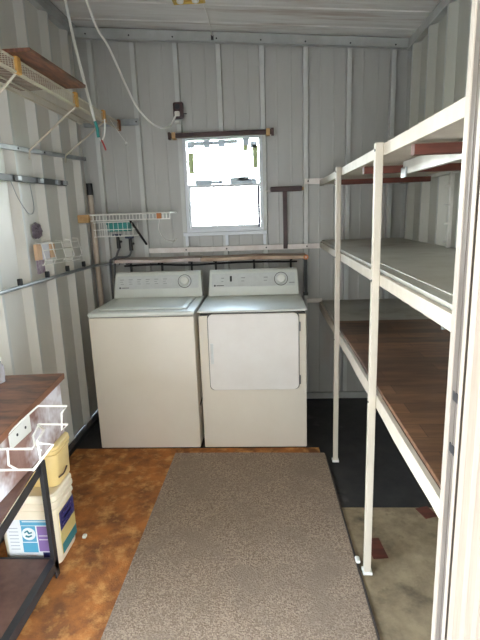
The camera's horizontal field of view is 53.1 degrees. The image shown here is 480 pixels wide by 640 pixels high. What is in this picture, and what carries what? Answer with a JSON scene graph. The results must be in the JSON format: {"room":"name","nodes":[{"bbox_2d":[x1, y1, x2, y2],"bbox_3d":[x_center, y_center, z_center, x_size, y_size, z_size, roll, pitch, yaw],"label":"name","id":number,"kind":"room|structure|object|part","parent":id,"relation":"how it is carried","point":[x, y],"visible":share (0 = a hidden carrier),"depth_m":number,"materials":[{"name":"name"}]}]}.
{"room":"laundry room","nodes":[
{"label":"laundry room","id":0,"kind":"room"},
{"bbox_2d":[0,0,97,525],"bbox_3d":[-1.302,-0.415,2.460,0.046,2.993,3.125,-1,13,3],"label":"wall","id":1,"kind":"structure","parent":0,"point":[45,329],"depth_m":3.15,"materials":[{"name":"metal"}]},
{"bbox_2d":[0,173,67,185],"bbox_3d":[-1.263,-0.758,2.537,0.040,0.062,1.750,-1,13,3],"label":"holder","id":2,"kind":"object","parent":1,"relation":"attached to","point":[3,177],"visible":1,"depth_m":2.87,"materials":[{"name":"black metal"}]},
{"bbox_2d":[10,181,33,214],"bbox_3d":[-1.257,-0.704,2.786,0.013,0.182,0.255,-1,13,3],"label":"wire","id":3,"kind":"object","parent":2,"relation":"hanging from","point":[10,181],"visible":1,"depth_m":2.82,"materials":[{"name":"metal"}]},
{"bbox_2d":[32,222,42,238],"bbox_3d":[-1.268,-0.564,3.025,0.046,0.105,0.106,-1,13,3],"label":"wall ornament","id":4,"kind":"object","parent":1,"relation":"attached to","point":[37,231],"visible":1,"depth_m":3.00,"materials":[{"name":"purple"}]},
{"bbox_2d":[36,260,44,273],"bbox_3d":[-1.284,-0.346,3.093,0.003,0.090,0.110,-1,13,3],"label":"sticker","id":5,"kind":"object","parent":1,"relation":"attached to","point":[40,269],"visible":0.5,"depth_m":3.08,"materials":[{"name":"purple paper"}]},
{"bbox_2d":[0,143,85,160],"bbox_3d":[-1.268,-0.957,2.662,0.024,0.135,2.280,-1,13,3],"label":"wall rail","id":6,"kind":"object","parent":1,"relation":"attached to","point":[2,146],"visible":1,"depth_m":2.98,"materials":[{"name":"metal"}]},
{"bbox_2d":[0,411,98,543],"bbox_3d":[-1.206,1.027,2.785,0.045,0.038,2.975,-1,13,3],"label":"baseboard","id":7,"kind":"structure","parent":1,"relation":"attached to","point":[89,426],"depth_m":3.54,"materials":[{"name":"black metal"}]},
{"bbox_2d":[28,0,76,34],"bbox_3d":[-1.328,-1.825,2.123,0.081,0.057,2.985,-1,13,3],"label":"trim","id":8,"kind":"structure","parent":1,"relation":"attached to","point":[55,15],"depth_m":3.26,"materials":[{"name":"grey metal"}]},
{"bbox_2d":[35,238,82,265],"bbox_3d":[-1.207,-0.460,3.238,0.061,0.161,0.610,-1,13,3],"label":"wire rack","id":9,"kind":"object","parent":1,"relation":"attached to","point":[70,241],"visible":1,"depth_m":3.22,"materials":[{"name":"white metal"}]},
{"bbox_2d":[33,244,42,260],"bbox_3d":[-1.235,-0.414,2.936,0.022,0.095,0.060,-1,13,3],"label":"cardboard piece","id":10,"kind":"object","parent":9,"relation":"in","point":[38,255],"visible":1,"depth_m":2.92,"materials":[{"name":"brown cardboard"}]},
{"bbox_2d":[42,242,49,259],"bbox_3d":[-1.235,-0.435,3.029,0.017,0.100,0.110,-1,13,3],"label":"paper card","id":11,"kind":"object","parent":9,"relation":"in","point":[44,246],"visible":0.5,"depth_m":3.04,"materials":[{"name":"white paper"}]},
{"bbox_2d":[49,242,55,257],"bbox_3d":[-1.226,-0.456,3.122,0.022,0.095,0.060,-1,13,3],"label":"cardboard piece","id":12,"kind":"object","parent":9,"relation":"in","point":[52,254],"visible":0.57,"depth_m":3.11,"materials":[{"name":"brown cardboard"}]},
{"bbox_2d":[0,261,119,294],"bbox_3d":[-1.226,-0.219,2.805,0.177,0.068,2.437,0,13,7],"label":"conduit","id":13,"kind":"object","parent":1,"relation":"attached to","point":[48,277],"visible":0.95,"depth_m":3.05,"materials":[{"name":"metal"}]},
{"bbox_2d":[0,49,120,162],"bbox_3d":[-1.115,-1.102,2.691,0.312,0.391,2.115,-1,13,3],"label":"wire shelf","id":14,"kind":"object","parent":1,"relation":"attached to","point":[59,101],"visible":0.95,"depth_m":2.77,"materials":[{"name":"beige metal"}]},
{"bbox_2d":[0,47,85,90],"bbox_3d":[-1.075,-1.236,2.396,0.390,0.016,0.642,-1,13,3],"label":"board","id":15,"kind":"object","parent":14,"relation":"on","point":[28,56],"visible":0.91,"depth_m":2.36,"materials":[{"name":"brown wood"}]},
{"bbox_2d":[1,398,439,524],"bbox_3d":[0.011,1.067,2.732,2.610,0.096,3.155,-1,13,3],"label":"floor","id":16,"kind":"structure","parent":0,"point":[395,485],"depth_m":3.20,"materials":[{"name":"black rubber"}]},
{"bbox_2d":[86,183,103,306],"bbox_3d":[-1.158,-0.204,4.001,0.068,1.800,0.060,-1,13,3],"label":"handle","id":17,"kind":"object","parent":16,"relation":"on","point":[89,188],"visible":0.56,"depth_m":3.90,"materials":[{"name":"wood"}]},
{"bbox_2d":[114,249,119,284],"bbox_3d":[-0.984,0.069,4.017,0.070,1.329,0.038,-1,13,3],"label":"hose","id":18,"kind":"object","parent":16,"relation":"on","point":[117,252],"visible":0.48,"depth_m":3.91,"materials":[{"name":"grey rubber"}]},
{"bbox_2d":[109,251,131,298],"bbox_3d":[-0.949,0.082,3.999,0.200,1.309,0.078,-1,13,3],"label":"hose","id":19,"kind":"object","parent":16,"relation":"on","point":[130,253],"visible":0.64,"depth_m":3.89,"materials":[{"name":"grey rubber"}]},
{"bbox_2d":[87,270,205,447],"bbox_3d":[-0.620,0.260,3.532,0.706,1.171,0.674,-1,13,3],"label":"washing machine","id":20,"kind":"object","parent":16,"relation":"on","point":[145,343],"visible":0.96,"depth_m":3.25,"materials":[{"name":"beige metal"}]},
{"bbox_3d":[-0.633,-0.108,3.450,0.706,0.032,0.674,-1,13,3],"label":"panel","id":21,"kind":"part","parent":20,"relation":"part of","materials":[{"name":"white metal"}]},
{"bbox_3d":[-0.636,-0.119,3.395,0.586,0.011,0.430,-1,13,3],"label":"lid","id":22,"kind":"part","parent":20,"relation":"part of","materials":[{"name":"white metal"}]},
{"bbox_3d":[-0.626,-0.288,3.652,0.624,0.096,0.036,-1,13,3],"label":"control panel","id":23,"kind":"part","parent":20,"relation":"part of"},
{"bbox_3d":[-0.420,-0.294,3.627,0.068,0.064,0.035,-1,13,3],"label":"knob","id":24,"kind":"part","parent":20,"relation":"part of","materials":[{"name":"white plastic"}]},
{"bbox_3d":[-0.420,-0.295,3.635,0.092,0.087,0.034,-1,13,3],"label":"dial plate","id":25,"kind":"part","parent":20,"relation":"part of","materials":[{"name":"white plastic"}]},
{"bbox_2d":[0,447,319,639],"bbox_3d":[-0.357,1.119,2.311,1.690,0.009,2.076,-1,13,3],"label":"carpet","id":26,"kind":"object","parent":16,"relation":"on","point":[115,492],"visible":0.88,"depth_m":2.45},
{"bbox_2d":[0,460,59,639],"bbox_3d":[-1.008,0.971,1.742,0.502,0.570,0.826,-1,13,3],"label":"shelf","id":27,"kind":"object","parent":26,"relation":"on","point":[23,580],"visible":0.95,"depth_m":2.00,"materials":[{"name":"black metal"}]},
{"bbox_3d":[-0.823,0.723,1.679,0.114,0.038,0.819,-1,13,3],"label":"rail","id":28,"kind":"part","parent":27,"relation":"part of","materials":[{"name":"black metal"}]},
{"bbox_3d":[-1.027,1.100,2.187,0.376,0.038,0.008,-1,13,3],"label":"rail","id":29,"kind":"part","parent":27,"relation":"part of","materials":[{"name":"black metal"}]},
{"bbox_3d":[-0.860,1.187,1.780,0.032,0.045,0.820,-1,13,3],"label":"rail","id":30,"kind":"part","parent":27,"relation":"part of","materials":[{"name":"black metal"}]},
{"bbox_2d":[0,373,64,501],"bbox_3d":[-1.042,0.522,1.820,0.490,0.270,1.167,-1,13,3],"label":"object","id":31,"kind":"object","parent":27,"relation":"on","point":[19,394],"visible":0.96,"depth_m":2.04,"materials":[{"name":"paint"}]},
{"bbox_2d":[0,357,5,383],"bbox_3d":[-1.134,0.234,2.225,0.076,0.121,0.076,-1,13,3],"label":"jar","id":32,"kind":"object","parent":31,"relation":"on","point":[2,370],"visible":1,"depth_m":2.22,"materials":[{"name":"white plastic"}]},
{"bbox_2d":[8,416,30,447],"bbox_3d":[-0.869,0.440,1.898,0.009,0.075,0.162,-1,13,3],"label":"cover plate","id":33,"kind":"object","parent":31,"relation":"attached to","point":[24,428],"visible":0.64,"depth_m":1.89,"materials":[{"name":"white plastic"}]},
{"bbox_2d":[0,405,67,471],"bbox_3d":[-0.756,0.456,1.776,0.211,0.146,0.385,-1,13,3],"label":"wire rack","id":34,"kind":"object","parent":31,"relation":"hanging from","point":[37,406],"visible":1,"depth_m":1.72,"materials":[{"name":"white metal"}]},
{"bbox_3d":[-0.848,0.883,2.115,0.032,0.568,0.033,-1,13,3],"label":"leg","id":35,"kind":"part","parent":27,"relation":"part of","materials":[{"name":"black metal"}]},
{"bbox_2d":[1,473,76,563],"bbox_3d":[-0.967,0.948,2.305,0.295,0.366,0.234,-1,13,3],"label":"bucket","id":36,"kind":"object","parent":26,"relation":"on","point":[26,536],"visible":0.67,"depth_m":2.21,"materials":[{"name":"beige plastic"}]},
{"bbox_2d":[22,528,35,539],"bbox_3d":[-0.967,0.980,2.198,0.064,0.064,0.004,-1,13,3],"label":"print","id":37,"kind":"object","parent":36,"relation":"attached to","point":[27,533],"depth_m":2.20,"materials":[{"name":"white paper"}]},
{"bbox_2d":[21,526,36,541],"bbox_3d":[-0.967,0.981,2.200,0.066,0.082,0.001,-1,13,3],"label":"print","id":38,"kind":"object","parent":36,"relation":"on","point":[28,533],"depth_m":2.20,"materials":[{"name":"blue"}]},
{"bbox_2d":[23,543,38,551],"bbox_3d":[-0.965,1.050,2.215,0.070,0.050,0.001,-1,13,3],"label":"print","id":39,"kind":"object","parent":36,"relation":"attached to","point":[27,547],"depth_m":2.21,"materials":[{"name":"blue paper"}]},
{"bbox_2d":[19,520,45,525],"bbox_3d":[-0.937,0.924,2.185,0.135,0.027,0.001,-1,13,3],"label":"print","id":40,"kind":"object","parent":36,"relation":"attached to","point":[21,522],"depth_m":2.19,"materials":[{"name":"blue paper"}]},
{"bbox_3d":[-0.972,0.796,2.272,0.295,0.053,0.232,-1,13,3],"label":"lid","id":41,"kind":"part","parent":36,"relation":"part of","materials":[{"name":"beige plastic"}]},
{"bbox_2d":[36,526,48,550],"bbox_3d":[-0.896,1.004,2.201,0.060,0.130,0.001,-1,13,3],"label":"print","id":42,"kind":"object","parent":36,"relation":"on","point":[42,544],"depth_m":2.20,"materials":[{"name":"purple paper"}]},
{"bbox_2d":[43,552,49,556],"bbox_3d":[-0.886,1.086,2.219,0.045,0.028,0.001,-1,13,3],"label":"print","id":43,"kind":"object","parent":36,"relation":"attached to","point":[45,554],"depth_m":2.22,"materials":[{"name":"blue paper"}]},
{"bbox_2d":[25,432,69,486],"bbox_3d":[-0.955,0.661,2.287,0.271,0.201,0.186,-1,13,3],"label":"bucket","id":44,"kind":"object","parent":36,"relation":"on","point":[57,458],"visible":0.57,"depth_m":2.22,"materials":[{"name":"yellow plastic"}]},
{"bbox_3d":[-0.961,0.577,2.268,0.265,0.029,0.186,-1,13,3],"label":"lid","id":45,"kind":"part","parent":44,"relation":"part of","materials":[{"name":"yellow plastic"}]},
{"bbox_2d":[59,494,73,530],"bbox_3d":[-0.828,0.918,2.297,0.001,0.092,0.160,-1,13,3],"label":"print","id":46,"kind":"object","parent":36,"relation":"on","point":[66,511],"depth_m":2.29,"materials":[{"name":"purple paper"}]},
{"bbox_2d":[63,523,76,552],"bbox_3d":[-0.824,1.056,2.328,0.001,0.050,0.160,-1,13,3],"label":"print","id":47,"kind":"object","parent":36,"relation":"attached to","point":[70,535],"depth_m":2.32,"materials":[{"name":"teal"}]},
{"bbox_2d":[101,452,379,639],"bbox_3d":[0.017,1.110,2.248,1.070,0.010,1.995,-1,13,3],"label":"rug","id":48,"kind":"object","parent":26,"relation":"on","point":[232,545],"visible":0.98,"depth_m":2.23,"materials":[{"name":"grey carpet"}]},
{"bbox_2d":[355,556,360,562],"bbox_3d":[0.536,1.093,2.189,0.022,0.014,0.040,-1,13,3],"label":"debris","id":49,"kind":"object","parent":48,"relation":"on","point":[357,559],"visible":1,"depth_m":2.18,"materials":[{"name":"white plastic"}]},
{"bbox_2d":[197,268,306,446],"bbox_3d":[0.105,0.246,3.483,0.708,1.171,0.691,-1,13,3],"label":"dryer","id":50,"kind":"object","parent":16,"relation":"on","point":[252,322],"visible":1,"depth_m":3.20,"materials":[{"name":"beige metal"}]},
{"bbox_3d":[-0.182,0.222,3.140,0.018,0.140,0.005,-1,13,3],"label":"door handle","id":51,"kind":"part","parent":50,"relation":"part of","materials":[{"name":"white plastic"}]},
{"bbox_3d":[0.093,-0.131,3.407,0.708,0.017,0.674,-1,13,3],"label":"panel","id":52,"kind":"part","parent":50,"relation":"part of","materials":[{"name":"white metal"}]},
{"bbox_3d":[0.090,0.209,3.134,0.586,0.516,0.020,-1,13,3],"label":"door","id":53,"kind":"part","parent":50,"relation":"part of","materials":[{"name":"metal"}]},
{"bbox_3d":[0.100,-0.304,3.611,0.626,0.096,0.036,-1,13,3],"label":"control panel","id":54,"kind":"part","parent":50,"relation":"part of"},
{"bbox_3d":[0.306,-0.309,3.586,0.068,0.064,0.035,-1,13,3],"label":"knob","id":55,"kind":"part","parent":50,"relation":"part of","materials":[{"name":"white plastic"}]},
{"bbox_3d":[0.307,-0.310,3.594,0.092,0.087,0.034,-1,13,3],"label":"dial plate","id":56,"kind":"part","parent":50,"relation":"part of","materials":[{"name":"white plastic"}]},
{"bbox_2d":[305,97,465,574],"bbox_3d":[0.841,0.092,2.525,0.756,1.824,2.924,-1,13,3],"label":"shelving unit","id":57,"kind":"object","parent":16,"relation":"on","point":[403,353],"visible":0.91,"depth_m":2.02,"materials":[{"name":"beige paint"}]},
{"bbox_3d":[0.584,0.019,2.894,0.029,1.800,0.029,-1,13,3],"label":"post","id":58,"kind":"part","parent":57,"relation":"part of","materials":[{"name":"white metal"}]},
{"bbox_3d":[0.535,0.234,1.939,0.029,1.800,0.029,-1,13,3],"label":"post","id":59,"kind":"part","parent":57,"relation":"part of","materials":[{"name":"beige paint"}]},
{"bbox_3d":[0.698,-0.629,2.045,0.007,0.042,0.070,-1,13,3],"label":"cross plate","id":60,"kind":"part","parent":57,"relation":"part of","materials":[{"name":"metal"}]},
{"bbox_3d":[1.219,0.010,2.875,0.022,1.784,0.022,-1,13,3],"label":"post","id":61,"kind":"part","parent":57,"relation":"part of","materials":[{"name":"white metal"}]},
{"bbox_2d":[71,36,411,391],"bbox_3d":[0.037,-0.781,3.893,2.570,2.993,0.042,-1,13,3],"label":"wall","id":62,"kind":"structure","parent":0,"point":[327,108],"depth_m":3.76,"materials":[{"name":"metal"}]},
{"bbox_2d":[83,118,138,127],"bbox_3d":[-1.007,-1.536,3.743,0.435,0.050,0.022,-1,13,3],"label":"wall rail","id":63,"kind":"object","parent":62,"relation":"attached to","point":[134,121],"visible":0.71,"depth_m":3.73,"materials":[{"name":"metal"}]},
{"bbox_2d":[112,234,121,248],"bbox_3d":[-0.982,-0.641,3.896,0.070,0.116,0.110,-1,13,3],"label":"water valve","id":64,"kind":"object","parent":62,"relation":"attached to","point":[118,241],"visible":0.8,"depth_m":3.86,"materials":[{"name":"black metal"}]},
{"bbox_2d":[77,212,176,244],"bbox_3d":[-0.862,-0.705,3.757,0.698,0.257,0.314,-1,13,3],"label":"wire shelf","id":65,"kind":"object","parent":62,"relation":"attached to","point":[81,218],"visible":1,"depth_m":3.62,"materials":[{"name":"white metal"}]},
{"bbox_2d":[94,221,138,237],"bbox_3d":[-0.964,-0.710,3.749,0.308,0.112,0.165,-1,13,3],"label":"hanging basket","id":66,"kind":"object","parent":65,"relation":"hanging from","point":[104,229],"visible":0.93,"depth_m":3.68,"materials":[{"name":"white metal"}]},
{"bbox_2d":[106,222,132,231],"bbox_3d":[-0.935,-0.726,3.741,0.175,0.065,0.135,-1,13,3],"label":"storage box","id":67,"kind":"object","parent":66,"relation":"in","point":[116,225],"visible":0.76,"depth_m":3.68,"materials":[{"name":"teal plastic"}]},
{"bbox_3d":[-0.935,-0.751,3.735,0.175,0.012,0.135,-1,13,3],"label":"lid","id":68,"kind":"part","parent":67,"relation":"part of","materials":[{"name":"teal plastic"}]},
{"bbox_2d":[125,236,134,250],"bbox_3d":[-0.881,-0.623,3.894,0.070,0.116,0.110,-1,13,3],"label":"water valve","id":69,"kind":"object","parent":62,"relation":"attached to","point":[131,244],"visible":0.88,"depth_m":3.86,"materials":[{"name":"black metal"}]},
{"bbox_2d":[114,255,202,271],"bbox_3d":[-0.646,-0.418,3.881,0.683,0.174,0.179,-1,13,3],"label":"board","id":70,"kind":"object","parent":62,"relation":"attached to","point":[189,259],"visible":0.91,"depth_m":3.80,"materials":[{"name":"brown wood"}]},
{"bbox_2d":[173,102,186,118],"bbox_3d":[-0.460,-1.608,3.683,0.104,0.120,0.051,-1,13,3],"label":"wall outlet","id":71,"kind":"object","parent":62,"relation":"attached to","point":[177,106],"visible":0.94,"depth_m":3.67,"materials":[{"name":"brown plastic"}]},
{"bbox_2d":[168,128,273,139],"bbox_3d":[-0.148,-1.431,3.698,0.814,0.054,0.064,-1,13,3],"label":"curtain rod","id":72,"kind":"object","parent":62,"relation":"attached to","point":[267,131],"visible":1,"depth_m":3.68,"materials":[{"name":"brown wood"}]},
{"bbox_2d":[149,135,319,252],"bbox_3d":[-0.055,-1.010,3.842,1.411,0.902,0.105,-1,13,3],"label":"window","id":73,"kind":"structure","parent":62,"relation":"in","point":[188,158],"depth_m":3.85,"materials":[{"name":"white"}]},
{"bbox_3d":[-0.129,-0.907,3.874,0.553,0.322,0.025,-1,13,3],"label":"sash","id":74,"kind":"part","parent":73,"relation":"part of","materials":[{"name":"white glass"}]},
{"bbox_3d":[-0.128,-1.075,3.836,0.570,0.022,0.025,-1,13,3],"label":"meeting rail","id":75,"kind":"part","parent":73,"relation":"part of","materials":[{"name":"white"}]},
{"bbox_3d":[-0.120,-0.699,3.874,0.675,0.028,0.025,-1,13,3],"label":"sill","id":76,"kind":"part","parent":73,"relation":"part of","materials":[{"name":"white"}]},
{"bbox_3d":[-0.043,-0.584,3.908,1.411,0.040,0.022,-1,13,3],"label":"wall rail","id":77,"kind":"part","parent":73,"relation":"part of","materials":[{"name":"white metal"}]},
{"bbox_2d":[73,27,411,50],"bbox_3d":[-0.005,-2.082,3.552,2.500,0.277,0.055,-1,13,3],"label":"trim","id":78,"kind":"structure","parent":62,"relation":"attached to","point":[80,33],"depth_m":3.54,"materials":[{"name":"grey metal"}]},
{"bbox_2d":[201,253,308,269],"bbox_3d":[0.118,-0.433,3.833,0.839,0.174,0.188,-1,13,3],"label":"board","id":79,"kind":"object","parent":62,"relation":"attached to","point":[291,256],"visible":0.96,"depth_m":3.75,"materials":[{"name":"brown wood"}]},
{"bbox_2d":[124,261,296,266],"bbox_3d":[-0.242,-0.454,3.877,1.400,0.024,0.024,-1,13,3],"label":"cable","id":80,"kind":"object","parent":79,"relation":"attached to","point":[238,261],"visible":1,"depth_m":3.87,"materials":[{"name":"black rubber"}]},
{"bbox_2d":[303,259,307,295],"bbox_3d":[0.516,-0.334,3.773,0.036,0.282,0.030,-1,13,3],"label":"bracket","id":81,"kind":"object","parent":79,"relation":"attached to","point":[305,292],"visible":1,"depth_m":3.77,"materials":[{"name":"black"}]},
{"bbox_2d":[264,186,303,248],"bbox_3d":[0.350,-0.807,3.803,0.306,0.482,0.080,-1,13,3],"label":"bracket","id":82,"kind":"object","parent":62,"relation":"attached to","point":[284,189],"visible":1,"depth_m":3.79,"materials":[{"name":"brown wood"}]},
{"bbox_3d":[0.359,-1.023,3.747,0.244,0.037,0.066,-1,13,3],"label":"cross arm","id":83,"kind":"part","parent":82,"relation":"part of","materials":[{"name":"brown wood"}]},
{"bbox_2d":[307,298,321,302],"bbox_3d":[0.616,-0.162,3.972,0.126,0.036,0.018,-1,13,3],"label":"wall rail","id":84,"kind":"object","parent":62,"relation":"attached to","point":[309,300],"visible":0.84,"depth_m":3.96,"materials":[{"name":"white paint"}]},
{"bbox_2d":[307,391,381,398],"bbox_3d":[0.084,0.662,4.184,2.470,0.053,0.020,-1,13,3],"label":"baseboard","id":85,"kind":"structure","parent":62,"relation":"attached to","point":[345,394],"depth_m":4.13,"materials":[{"name":"grey metal"}]},
{"bbox_2d":[50,0,440,37],"bbox_3d":[-0.086,-1.808,2.083,2.612,0.237,3.165,-1,13,3],"label":"ceiling","id":86,"kind":"structure","parent":0,"point":[359,18],"depth_m":3.25,"materials":[{"name":"white metal"}]},
{"bbox_2d":[64,0,106,149],"bbox_3d":[-0.968,-1.556,3.002,0.189,0.944,0.056,-1,13,3],"label":"extension cord","id":87,"kind":"object","parent":86,"relation":"hanging from","point":[65,1],"visible":0.99,"depth_m":2.99,"materials":[{"name":"white plastic"}]},
{"bbox_3d":[-0.994,-1.628,2.969,0.143,0.789,0.018,-1,13,3],"label":"cord","id":88,"kind":"part","parent":87,"relation":"part of","materials":[{"name":"white plastic"}]},
{"bbox_2d":[85,0,179,128],"bbox_3d":[-0.714,-1.712,3.246,0.061,0.726,0.900,6,15,30],"label":"power cord","id":89,"kind":"object","parent":86,"relation":"hanging from","point":[177,113],"visible":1,"depth_m":3.19,"materials":[{"name":"white plastic"}]},
{"bbox_2d":[172,0,204,4],"bbox_3d":[-0.324,-1.968,2.911,0.204,0.044,0.245,-1,13,3],"label":"ceiling lamp","id":90,"kind":"object","parent":86,"relation":"attached to","point":[175,2],"visible":1,"depth_m":3.00,"materials":[{"name":"gold metal"}]},
{"bbox_2d":[203,3,213,39],"bbox_3d":[-0.217,-2.035,3.284,0.020,0.052,0.532,-1,13,3],"label":"wire","id":91,"kind":"object","parent":86,"relation":"attached to","point":[203,3],"visible":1,"depth_m":3.30,"materials":[{"name":"white"}]},
{"bbox_2d":[342,508,438,639],"bbox_3d":[0.873,1.169,1.905,0.759,0.008,1.405,-1,13,3],"label":"floor","id":92,"kind":"structure","parent":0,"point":[400,587],"depth_m":2.15,"materials":[{"name":"beige concrete"}]},
{"bbox_2d":[371,538,387,558],"bbox_3d":[0.648,1.086,2.285,0.070,0.003,0.140,-2,13,-2],"label":"scrap","id":93,"kind":"object","parent":92,"relation":"on","point":[377,551],"visible":0.71,"depth_m":2.27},
{"bbox_2d":[416,506,436,518],"bbox_3d":[0.986,1.018,2.539,0.070,0.003,0.090,-5,13,-14],"label":"scrap","id":94,"kind":"object","parent":92,"relation":"on","point":[426,512],"visible":0.93,"depth_m":2.54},
{"bbox_2d":[402,0,471,330],"bbox_3d":[1.225,-0.368,2.341,0.046,2.785,3.125,-1,13,3],"label":"wall","id":95,"kind":"structure","parent":0,"point":[439,62],"depth_m":3.05,"materials":[{"name":"metal"}]},
{"bbox_2d":[407,0,457,49],"bbox_3d":[1.174,-1.683,2.052,0.046,0.061,3.035,-1,13,3],"label":"trim","id":96,"kind":"structure","parent":95,"relation":"attached to","point":[440,10],"depth_m":3.04,"materials":[{"name":"grey metal"}]},
{"bbox_2d":[445,157,479,639],"bbox_3d":[-0.113,-0.098,0.878,2.580,2.986,0.038,-1,13,3],"label":"door frame","id":97,"kind":"structure","parent":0,"point":[463,603],"depth_m":0.94,"materials":[{"name":"beige wood"}]},
{"bbox_2d":[431,0,479,639],"bbox_3d":[0.423,0.289,0.960,0.007,2.160,0.038,-1,13,3],"label":"trim","id":98,"kind":"structure","parent":97,"relation":"attached to","point":[476,68],"depth_m":0.89,"materials":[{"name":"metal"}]},
{"bbox_3d":[0.419,0.255,0.949,0.002,0.018,0.024,-1,13,3],"label":"strike plate","id":99,"kind":"part","parent":98,"relation":"part of","materials":[{"name":"black"}]},
{"bbox_3d":[0.416,0.149,0.926,0.002,0.018,0.024,-1,13,3],"label":"strike plate","id":100,"kind":"part","parent":98,"relation":"part of","materials":[{"name":"black"}]}
]}

